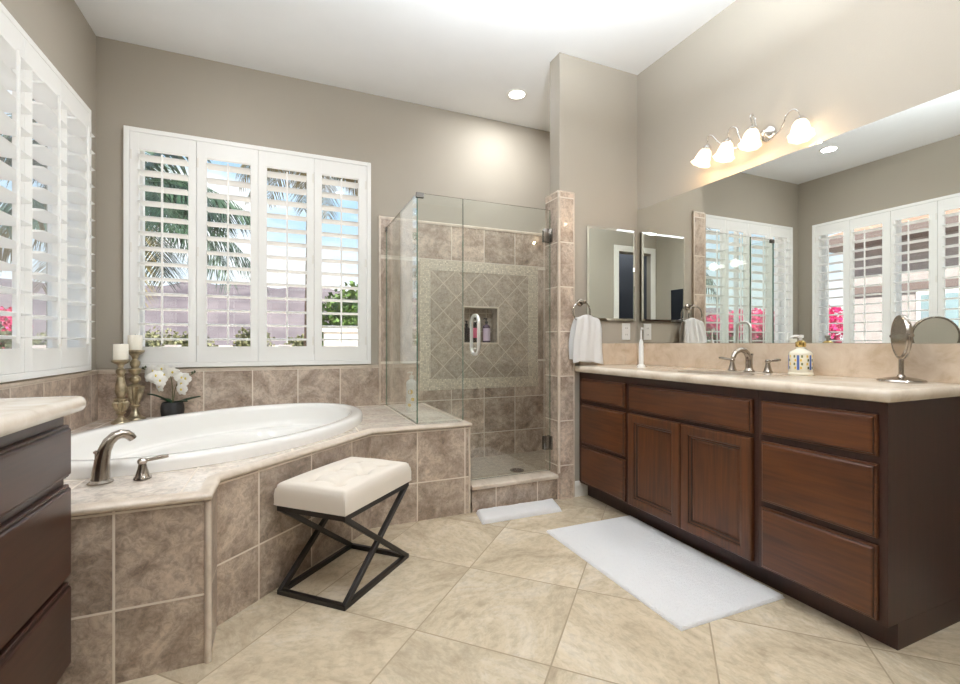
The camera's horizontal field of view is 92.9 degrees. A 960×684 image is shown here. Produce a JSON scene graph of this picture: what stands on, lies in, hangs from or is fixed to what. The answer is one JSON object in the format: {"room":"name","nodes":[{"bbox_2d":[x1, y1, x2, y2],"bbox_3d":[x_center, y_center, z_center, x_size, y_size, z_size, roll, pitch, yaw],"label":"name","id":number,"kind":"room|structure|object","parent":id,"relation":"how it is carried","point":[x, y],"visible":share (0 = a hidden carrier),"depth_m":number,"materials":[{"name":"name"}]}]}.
{"room":"bathroom","nodes":[
{"label":"bathroom","id":0,"kind":"room"},
{"bbox_2d":[0,0,95,382],"bbox_3d":[-1.576,-0.431,0.802,0.160,2.863,4.534,0,0,-23],"label":"wall","id":1,"kind":"structure","parent":0,"point":[59,28],"depth_m":2.46,"materials":[{"name":"beige paint"}]},
{"bbox_2d":[0,2,90,382],"bbox_3d":[-2.026,-0.589,1.919,0.172,1.494,1.462,0,0,-23],"label":"window","id":2,"kind":"structure","parent":1,"relation":"in","point":[73,312],"depth_m":2.50,"materials":[{"name":"white paint"}]},
{"bbox_2d":[0,10,32,374],"bbox_3d":[-1.887,-0.589,1.784,0.122,1.432,0.353,0,0,-23],"label":"shutter panel","id":3,"kind":"object","parent":2,"relation":"attached to","point":[11,39],"visible":1,"depth_m":1.82,"materials":[{"name":"white paint"}]},
{"bbox_2d":[24,38,69,371],"bbox_3d":[-2.026,-0.589,2.111,0.122,1.432,0.353,0,0,-23],"label":"shutter panel","id":4,"kind":"object","parent":2,"relation":"attached to","point":[46,87],"visible":0.9,"depth_m":2.11,"materials":[{"name":"white paint"}]},
{"bbox_2d":[50,82,94,367],"bbox_3d":[-2.164,-0.589,2.434,0.122,1.432,0.345,0,0,-23],"label":"shutter panel","id":5,"kind":"object","parent":2,"relation":"attached to","point":[77,121],"visible":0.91,"depth_m":2.45,"materials":[{"name":"white paint"}]},
{"bbox_2d":[0,373,97,430],"bbox_3d":[-1.971,0.343,1.944,0.012,0.315,1.804,0,0,-23],"label":"tile backsplash","id":6,"kind":"structure","parent":1,"relation":"attached to","point":[86,386],"depth_m":2.43,"materials":[{"name":"beige tile"}]},
{"bbox_2d":[0,364,377,388],"bbox_3d":[-1.195,0.174,2.275,1.698,0.022,1.804,0,0,-23],"label":"trim","id":7,"kind":"structure","parent":1,"relation":"attached to","point":[77,374],"depth_m":2.95,"materials":[{"name":"stone"}]},
{"bbox_2d":[96,36,549,369],"bbox_3d":[-0.841,-0.431,3.495,3.310,2.863,0.160,0,0,-23],"label":"wall","id":8,"kind":"structure","parent":0,"point":[410,148],"depth_m":3.28,"materials":[{"name":"beige paint"}]},
{"bbox_2d":[98,367,378,419],"bbox_3d":[-1.535,0.343,3.104,1.702,0.315,0.012,0,0,-23],"label":"tile backsplash","id":9,"kind":"structure","parent":8,"relation":"attached to","point":[349,386],"depth_m":3.09,"materials":[{"name":"brown tile"}]},
{"bbox_2d":[123,125,370,367],"bbox_3d":[-1.532,-0.589,3.171,1.500,1.494,0.172,0,0,-23],"label":"window","id":10,"kind":"structure","parent":8,"relation":"in","point":[126,129],"depth_m":2.95,"materials":[{"name":"white paint"}]},
{"bbox_2d":[130,131,196,362],"bbox_3d":[-2.002,-0.589,2.889,0.353,1.432,0.122,0,0,-23],"label":"shutter panel","id":11,"kind":"object","parent":10,"relation":"attached to","point":[138,141],"visible":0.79,"depth_m":2.88,"materials":[{"name":"white paint"}]},
{"bbox_2d":[197,141,257,361],"bbox_3d":[-1.672,-0.589,3.029,0.359,1.432,0.122,0,0,-23],"label":"shutter panel","id":12,"kind":"object","parent":10,"relation":"attached to","point":[205,151],"visible":1,"depth_m":3.01,"materials":[{"name":"white paint"}]},
{"bbox_2d":[258,151,313,360],"bbox_3d":[-1.343,-0.589,3.170,0.354,1.432,0.122,0,0,-23],"label":"shutter panel","id":13,"kind":"object","parent":10,"relation":"attached to","point":[266,160],"visible":1,"depth_m":3.14,"materials":[{"name":"white paint"}]},
{"bbox_2d":[314,159,366,360],"bbox_3d":[-1.010,-0.589,3.313,0.366,1.432,0.122,0,0,-23],"label":"shutter panel","id":14,"kind":"object","parent":10,"relation":"attached to","point":[321,167],"visible":1,"depth_m":3.30,"materials":[{"name":"white paint"}]},
{"bbox_2d":[378,215,541,404],"bbox_3d":[-0.024,-0.243,3.748,1.607,1.427,0.016,0,0,-23],"label":"trim","id":15,"kind":"structure","parent":8,"relation":"attached to","point":[379,216],"depth_m":3.44,"materials":[{"name":"stone"}]},
{"bbox_2d":[381,219,544,457],"bbox_3d":[-0.019,0.028,3.752,1.595,1.945,0.012,0,0,-23],"label":"shower wall tiles","id":16,"kind":"structure","parent":8,"relation":"attached to","point":[504,420],"depth_m":3.68,"materials":[{"name":"brown tile"}]},
{"bbox_2d":[430,270,527,378],"bbox_3d":[0.010,-0.142,3.765,0.876,0.860,0.012,0,0,-23],"label":"tile panel","id":17,"kind":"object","parent":8,"relation":"attached to","point":[508,358],"depth_m":3.74,"materials":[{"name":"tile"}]},
{"bbox_2d":[420,259,537,390],"bbox_3d":[0.015,-0.140,3.766,1.059,1.031,0.014,0,0,-23],"label":"trim","id":18,"kind":"structure","parent":8,"relation":"attached to","point":[426,384],"depth_m":3.73,"materials":[{"name":"tile"}]},
{"bbox_2d":[463,306,498,343],"bbox_3d":[-0.013,-0.143,3.807,0.324,0.311,0.117,0,0,-23],"label":"shower niche","id":19,"kind":"object","parent":8,"relation":"attached to","point":[492,313],"depth_m":3.85,"materials":[{"name":"tile"}]},
{"bbox_2d":[464,320,469,341],"bbox_3d":[-0.114,-0.092,3.751,0.064,0.181,0.060,0,0,-23],"label":"shampoo bottle","id":20,"kind":"object","parent":19,"relation":"in","point":[466,329],"visible":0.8,"depth_m":3.73,"materials":[{"name":"black plastic"}]},
{"bbox_2d":[473,318,476,341],"bbox_3d":[-0.040,-0.105,3.783,0.065,0.206,0.063,0,0,-23],"label":"shampoo bottle","id":21,"kind":"object","parent":19,"relation":"in","point":[475,324],"visible":0.53,"depth_m":3.75,"materials":[{"name":"pink plastic"}]},
{"bbox_2d":[483,318,489,341],"bbox_3d":[0.053,-0.104,3.822,0.066,0.204,0.065,0,0,-23],"label":"shampoo bottle","id":22,"kind":"object","parent":19,"relation":"in","point":[486,328],"visible":0.87,"depth_m":3.79,"materials":[{"name":"plastic"}]},
{"bbox_2d":[74,0,735,131],"bbox_3d":[0.334,-1.923,0.748,3.630,0.120,6.134,0,0,-23],"label":"ceiling","id":23,"kind":"structure","parent":0,"point":[460,56],"depth_m":2.77,"materials":[{"name":"paint"}]},
{"bbox_2d":[506,88,527,99],"bbox_3d":[0.277,-1.859,3.417,0.160,0.006,0.160,0,0,-23],"label":"recessed light","id":24,"kind":"object","parent":23,"relation":"in","point":[517,93],"visible":1,"depth_m":3.42,"materials":[{"name":"white paint"}]},
{"bbox_2d":[117,495,959,683],"bbox_3d":[0.334,1.050,0.748,3.630,0.100,6.134,0,0,-23],"label":"floor","id":25,"kind":"structure","parent":0,"point":[471,602],"depth_m":1.58,"materials":[{"name":"beige tile"}]},
{"bbox_2d":[0,416,70,683],"bbox_3d":[-1.214,0.595,0.804,0.504,0.810,0.832,0,0,-23],"label":"vanity cabinet","id":26,"kind":"object","parent":25,"relation":"on","point":[35,461],"visible":0.88,"depth_m":1.09,"materials":[{"name":"brown wood"}]},
{"bbox_2d":[0,396,86,436],"bbox_3d":[-0.974,0.097,0.292,0.545,0.186,1.963,0,0,-23],"label":"countertop","id":27,"kind":"structure","parent":26,"relation":"on","point":[16,414],"depth_m":1.07,"materials":[{"name":"beige stone"}]},
{"bbox_2d":[57,403,471,683],"bbox_3d":[-1.014,0.734,2.334,2.053,0.532,1.813,0,0,-23],"label":"tub deck","id":28,"kind":"object","parent":25,"relation":"on","point":[159,562],"visible":0.62,"depth_m":1.48,"materials":[{"name":"tile"}]},
{"bbox_2d":[110,359,130,423],"bbox_3d":[-2.095,0.283,2.661,0.096,0.370,0.096,0,0,-23],"label":"candlestick","id":29,"kind":"object","parent":28,"relation":"on","point":[120,404],"visible":0.93,"depth_m":2.64,"materials":[{"name":"gold metal"}]},
{"bbox_2d":[113,344,128,359],"bbox_3d":[-2.095,0.049,2.661,0.073,0.097,0.073,0,0,-23],"label":"pillar candle","id":30,"kind":"object","parent":29,"relation":"on","point":[120,351],"visible":1,"depth_m":2.63,"materials":[{"name":"beige wax"}]},
{"bbox_2d":[86,429,168,485],"bbox_3d":[-1.204,0.383,1.569,0.227,0.170,0.093,0,0,-23],"label":"tub faucet","id":31,"kind":"object","parent":28,"relation":"on","point":[101,474],"visible":1,"depth_m":1.53,"materials":[{"name":"silver metal"}]},
{"bbox_2d":[126,350,145,420],"bbox_3d":[-2.103,0.257,2.782,0.114,0.424,0.114,0,0,-23],"label":"candlestick","id":32,"kind":"object","parent":28,"relation":"on","point":[135,391],"visible":0.98,"depth_m":2.76,"materials":[{"name":"gold metal"}]},
{"bbox_2d":[128,335,142,349],"bbox_3d":[-2.103,-0.005,2.782,0.073,0.097,0.073,0,0,-23],"label":"pillar candle","id":33,"kind":"object","parent":32,"relation":"on","point":[135,342],"visible":0.98,"depth_m":2.75,"materials":[{"name":"beige wax"}]},
{"bbox_2d":[142,363,200,416],"bbox_3d":[-1.927,0.297,2.840,0.316,0.342,0.146,0,0,-11],"label":"potted orchid","id":34,"kind":"object","parent":28,"relation":"on","point":[158,375],"visible":0.98,"depth_m":2.80,"materials":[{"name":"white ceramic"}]},
{"bbox_2d":[65,403,362,478],"bbox_3d":[-1.294,0.657,2.383,1.135,0.482,1.682,0,0,21],"label":"bathtub","id":35,"kind":"object","parent":28,"relation":"in","point":[216,436],"visible":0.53,"depth_m":2.48,"materials":[{"name":"white ceramic"}]},
{"bbox_2d":[406,371,415,411],"bbox_3d":[-0.471,0.333,3.137,0.074,0.271,0.075,0,0,-23],"label":"shampoo bottle","id":36,"kind":"object","parent":28,"relation":"on","point":[411,383],"visible":0.97,"depth_m":3.11,"materials":[{"name":"white plastic"}]},
{"bbox_2d":[274,457,410,610],"bbox_3d":[-0.569,0.772,1.968,0.342,0.457,0.485,0,0,22],"label":"stool","id":37,"kind":"object","parent":25,"relation":"on","point":[341,490],"visible":1,"depth_m":1.85,"materials":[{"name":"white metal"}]},
{"bbox_2d":[274,457,410,516],"bbox_3d":[-0.569,0.595,1.968,0.342,0.103,0.485,0,0,22],"label":"cushion","id":38,"kind":"object","parent":37,"relation":"on","point":[347,487],"depth_m":1.82,"materials":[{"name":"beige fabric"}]},
{"bbox_2d":[471,450,544,502],"bbox_3d":[0.294,0.966,3.438,1.242,0.066,0.811,0,0,-23],"label":"floor","id":39,"kind":"structure","parent":25,"relation":"on","point":[496,465],"depth_m":3.52,"materials":[{"name":"tile"}]},
{"bbox_2d":[471,469,558,511],"bbox_3d":[0.191,0.921,2.863,0.601,0.158,0.166,0,0,-23],"label":"shower curb","id":40,"kind":"object","parent":25,"relation":"on","point":[511,489],"visible":0.83,"depth_m":2.81,"materials":[{"name":"tile"}]},
{"bbox_2d":[385,192,552,479],"bbox_3d":[-0.112,-0.018,3.187,0.906,1.705,0.946,0,0,-23],"label":"shower enclosure","id":41,"kind":"object","parent":40,"relation":"on","point":[547,234],"visible":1,"depth_m":2.75,"materials":[{"name":"clear glass"}]},
{"bbox_2d":[476,498,561,524],"bbox_3d":[0.237,0.985,2.691,0.557,0.029,0.178,0,0,-23],"label":"bath mat","id":42,"kind":"object","parent":25,"relation":"on","point":[547,506],"visible":1,"depth_m":2.65,"materials":[{"name":"white fabric"}]},
{"bbox_2d":[580,372,635,517],"bbox_3d":[0.953,0.595,2.865,0.503,0.810,0.458,0,0,-23],"label":"vanity cabinet","id":43,"kind":"object","parent":25,"relation":"on","point":[603,398],"visible":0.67,"depth_m":2.73,"materials":[{"name":"brown wood"}]},
{"bbox_2d":[546,515,784,630],"bbox_3d":[0.776,0.991,2.099,0.567,0.017,0.910,0,0,-23],"label":"bath mat","id":44,"kind":"object","parent":25,"relation":"on","point":[688,588],"visible":1,"depth_m":1.96,"materials":[{"name":"white fabric"}]},
{"bbox_2d":[628,377,767,584],"bbox_3d":[1.194,0.595,2.300,0.504,0.810,0.768,0,0,-23],"label":"vanity cabinet","id":45,"kind":"object","parent":25,"relation":"on","point":[693,449],"visible":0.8,"depth_m":2.12,"materials":[{"name":"brown wood"}]},
{"bbox_2d":[575,343,959,402],"bbox_3d":[1.186,0.097,2.293,0.527,0.186,1.694,0,0,-23],"label":"countertop","id":46,"kind":"structure","parent":45,"relation":"on","point":[845,371],"depth_m":1.97,"materials":[{"name":"beige stone"}]},
{"bbox_2d":[637,327,645,367],"bbox_3d":[0.962,0.028,2.723,0.050,0.238,0.050,0,0,-23],"label":"electric toothbrush","id":47,"kind":"object","parent":46,"relation":"on","point":[641,345],"visible":1,"depth_m":2.71,"materials":[{"name":"white plastic"}]},
{"bbox_2d":[719,347,780,372],"bbox_3d":[1.327,0.085,2.304,0.154,0.125,0.334,0,0,-23],"label":"faucet","id":48,"kind":"object","parent":46,"relation":"on","point":[748,356],"visible":1,"depth_m":2.31,"materials":[{"name":"silver metal"}]},
{"bbox_2d":[788,335,813,375],"bbox_3d":[1.454,0.056,2.068,0.098,0.184,0.098,0,0,-23],"label":"soap dispenser","id":49,"kind":"object","parent":46,"relation":"on","point":[800,359],"visible":1,"depth_m":2.04,"materials":[{"name":"ceramic"}]},
{"bbox_2d":[876,315,927,383],"bbox_3d":[1.583,0.021,1.715,0.153,0.253,0.144,0,0,-23],"label":"makeup mirror","id":50,"kind":"object","parent":46,"relation":"on","point":[902,335],"visible":1,"depth_m":1.70,"materials":[{"name":"silver metal"}]},
{"bbox_2d":[759,390,959,650],"bbox_3d":[1.430,0.595,1.748,0.503,0.810,0.434,0,0,-23],"label":"vanity cabinet","id":51,"kind":"object","parent":25,"relation":"on","point":[859,500],"visible":0.84,"depth_m":1.57,"materials":[{"name":"brown wood"}]},
{"bbox_2d":[550,52,636,496],"bbox_3d":[0.783,-0.431,3.098,0.636,2.863,0.129,0,0,-23],"label":"wall","id":52,"kind":"structure","parent":0,"point":[593,106],"depth_m":3.03,"materials":[{"name":"beige paint"}]},
{"bbox_2d":[545,190,574,498],"bbox_3d":[0.524,0.018,3.002,0.119,1.965,0.161,0,0,-23],"label":"trim","id":53,"kind":"structure","parent":52,"relation":"attached to","point":[565,480],"depth_m":2.94,"materials":[{"name":"brown tile"}]},
{"bbox_2d":[572,299,590,319],"bbox_3d":[0.644,-0.208,2.949,0.142,0.157,0.062,0,0,-23],"label":"towel ring","id":54,"kind":"object","parent":52,"relation":"attached to","point":[579,302],"visible":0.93,"depth_m":2.94,"materials":[{"name":"silver metal"}]},
{"bbox_2d":[569,315,602,363],"bbox_3d":[0.686,-0.021,2.937,0.242,0.320,0.063,0,0,-23],"label":"hand towel","id":55,"kind":"object","parent":54,"relation":"hanging from","point":[585,338],"visible":1,"depth_m":2.91,"materials":[{"name":"white fabric"}]},
{"bbox_2d":[579,343,624,364],"bbox_3d":[0.816,0.076,3.045,0.365,0.144,0.018,0,0,-23],"label":"backsplash","id":56,"kind":"structure","parent":52,"relation":"attached to","point":[613,353],"depth_m":3.07,"materials":[{"name":"beige tile"}]},
{"bbox_2d":[586,225,634,320],"bbox_3d":[0.881,-0.460,3.074,0.396,0.620,0.020,0,0,-23],"label":"medicine cabinet","id":57,"kind":"object","parent":52,"relation":"attached to","point":[610,252],"visible":0.86,"depth_m":3.06,"materials":[{"name":"silver metal"}]},
{"bbox_2d":[622,323,629,339],"bbox_3d":[1.004,-0.077,3.133,0.070,0.114,0.008,0,0,-23],"label":"wall outlet","id":58,"kind":"object","parent":52,"relation":"attached to","point":[625,326],"visible":1,"depth_m":3.13,"materials":[{"name":"white plastic"}]},
{"bbox_2d":[625,343,636,363],"bbox_3d":[1.033,0.076,3.138,0.102,0.144,0.018,0,0,-23],"label":"backsplash","id":59,"kind":"structure","parent":52,"relation":"attached to","point":[630,348],"depth_m":3.13,"materials":[{"name":"beige tile"}]},
{"bbox_2d":[637,0,959,343],"bbox_3d":[1.614,-0.431,2.166,0.160,2.863,4.534,0,0,-23],"label":"wall","id":60,"kind":"structure","parent":0,"point":[845,65],"depth_m":2.25,"materials":[{"name":"beige paint"}]},
{"bbox_2d":[691,108,814,167],"bbox_3d":[1.369,-1.046,2.339,0.154,0.228,0.636,0,0,-23],"label":"vanity light","id":61,"kind":"object","parent":60,"relation":"attached to","point":[801,130],"visible":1,"depth_m":2.31,"materials":[{"name":"white glass"}]},
{"bbox_2d":[637,90,959,342],"bbox_3d":[1.429,-0.458,2.388,0.006,0.920,1.707,0,0,-23],"label":"wall mirror","id":62,"kind":"object","parent":60,"relation":"attached to","point":[835,239],"visible":1,"depth_m":2.08,"materials":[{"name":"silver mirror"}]},
{"bbox_2d":[637,343,959,383],"bbox_3d":[1.417,0.076,2.397,0.019,0.144,1.682,0,0,-23],"label":"backsplash","id":63,"kind":"structure","parent":60,"relation":"attached to","point":[929,362],"depth_m":2.02,"materials":[{"name":"beige stone"}]},
{"label":"outside","id":64,"kind":"structure","parent":0,"visible":0},
{"label":"ground","id":65,"kind":"structure","parent":64,"visible":0},
{"bbox_2d":[0,316,9,348],"bbox_3d":[-8.178,0.172,6.931,1.345,2.005,1.350,0,0,-23],"label":"bougainvillea","id":66,"kind":"object","parent":65,"relation":"on","point":[1,325],"visible":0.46,"depth_m":7.45,"materials":[{"name":"green plant"}]},
{"bbox_2d":[0,306,32,348],"bbox_3d":[-8.854,0.229,8.182,1.193,1.890,1.231,0,0,-23],"label":"bougainvillea","id":67,"kind":"object","parent":65,"relation":"on","point":[7,320],"visible":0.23,"depth_m":8.14,"materials":[{"name":"pink plant"}]},
{"bbox_2d":[32,331,45,344],"bbox_3d":[-16.134,0.352,17.012,2.434,1.647,1.465,0,0,-23],"label":"desert shrub","id":68,"kind":"object","parent":65,"relation":"on","point":[34,341],"visible":0.03,"depth_m":16.75,"materials":[{"name":"plant"}]},
{"bbox_2d":[0,99,269,311],"bbox_3d":[-4.494,-0.848,5.937,3.221,4.108,3.167,0,0,-23],"label":"palm tree","id":69,"kind":"object","parent":65,"relation":"on","point":[177,184],"visible":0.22,"depth_m":5.80,"materials":[{"name":"green plant"}]},
{"bbox_2d":[32,345,290,347],"bbox_3d":[-7.127,0.610,16.665,28.000,1.080,0.450,0,0,-23],"label":"wall","id":70,"kind":"structure","parent":65,"relation":"on","point":[33,346],"depth_m":15.04,"materials":[{"name":"beige paint"}]},
{"bbox_2d":[145,326,184,346],"bbox_3d":[-14.982,0.209,20.676,3.244,1.937,1.556,0,0,-23],"label":"desert shrub","id":71,"kind":"object","parent":65,"relation":"on","point":[148,343],"visible":0.24,"depth_m":20.45,"materials":[{"name":"green plant"}]},
{"bbox_2d":[0,278,351,345],"bbox_3d":[-159.998,-16.278,246.983,620.000,35.557,160.000,0,0,-23],"label":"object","id":72,"kind":"structure","parent":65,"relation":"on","point":[38,306],"depth_m":213.41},
{"bbox_2d":[168,331,218,346],"bbox_3d":[-11.415,0.354,18.030,1.816,1.644,1.710,0,0,20],"label":"desert shrub","id":73,"kind":"object","parent":65,"relation":"on","point":[174,342],"visible":0.09,"depth_m":17.77,"materials":[{"name":"green plant"}]},
{"bbox_2d":[233,327,274,345],"bbox_3d":[-10.730,0.163,21.520,2.172,2.025,1.874,0,0,-23],"label":"desert shrub","id":74,"kind":"object","parent":65,"relation":"on","point":[243,335],"visible":0.15,"depth_m":21.04,"materials":[{"name":"green plant"}]},
{"bbox_2d":[283,334,303,345],"bbox_3d":[-7.619,0.371,20.630,2.338,1.612,1.611,0,0,-23],"label":"desert shrub","id":75,"kind":"object","parent":65,"relation":"on","point":[294,343],"visible":0.06,"depth_m":20.35,"materials":[{"name":"green plant"}]},
{"bbox_2d":[235,164,357,345],"bbox_3d":[-3.145,-1.733,8.364,2.523,5.870,2.487,0,0,-23],"label":"palm tree","id":76,"kind":"object","parent":65,"relation":"on","point":[296,183],"visible":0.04,"depth_m":9.01,"materials":[{"name":"green plant"}]},
{"bbox_2d":[322,328,357,345],"bbox_3d":[-2.307,0.455,7.812,0.780,1.390,0.240,0,0,-23],"label":"wall","id":77,"kind":"structure","parent":65,"relation":"on","point":[328,333],"depth_m":7.69,"materials":[{"name":"white paint"}]},
{"bbox_2d":[322,281,357,345],"bbox_3d":[-2.836,-0.121,10.111,1.768,2.589,1.372,0,0,-23],"label":"leafy bush","id":78,"kind":"object","parent":65,"relation":"on","point":[347,307],"visible":0.2,"depth_m":9.74,"materials":[{"name":"green plant"}]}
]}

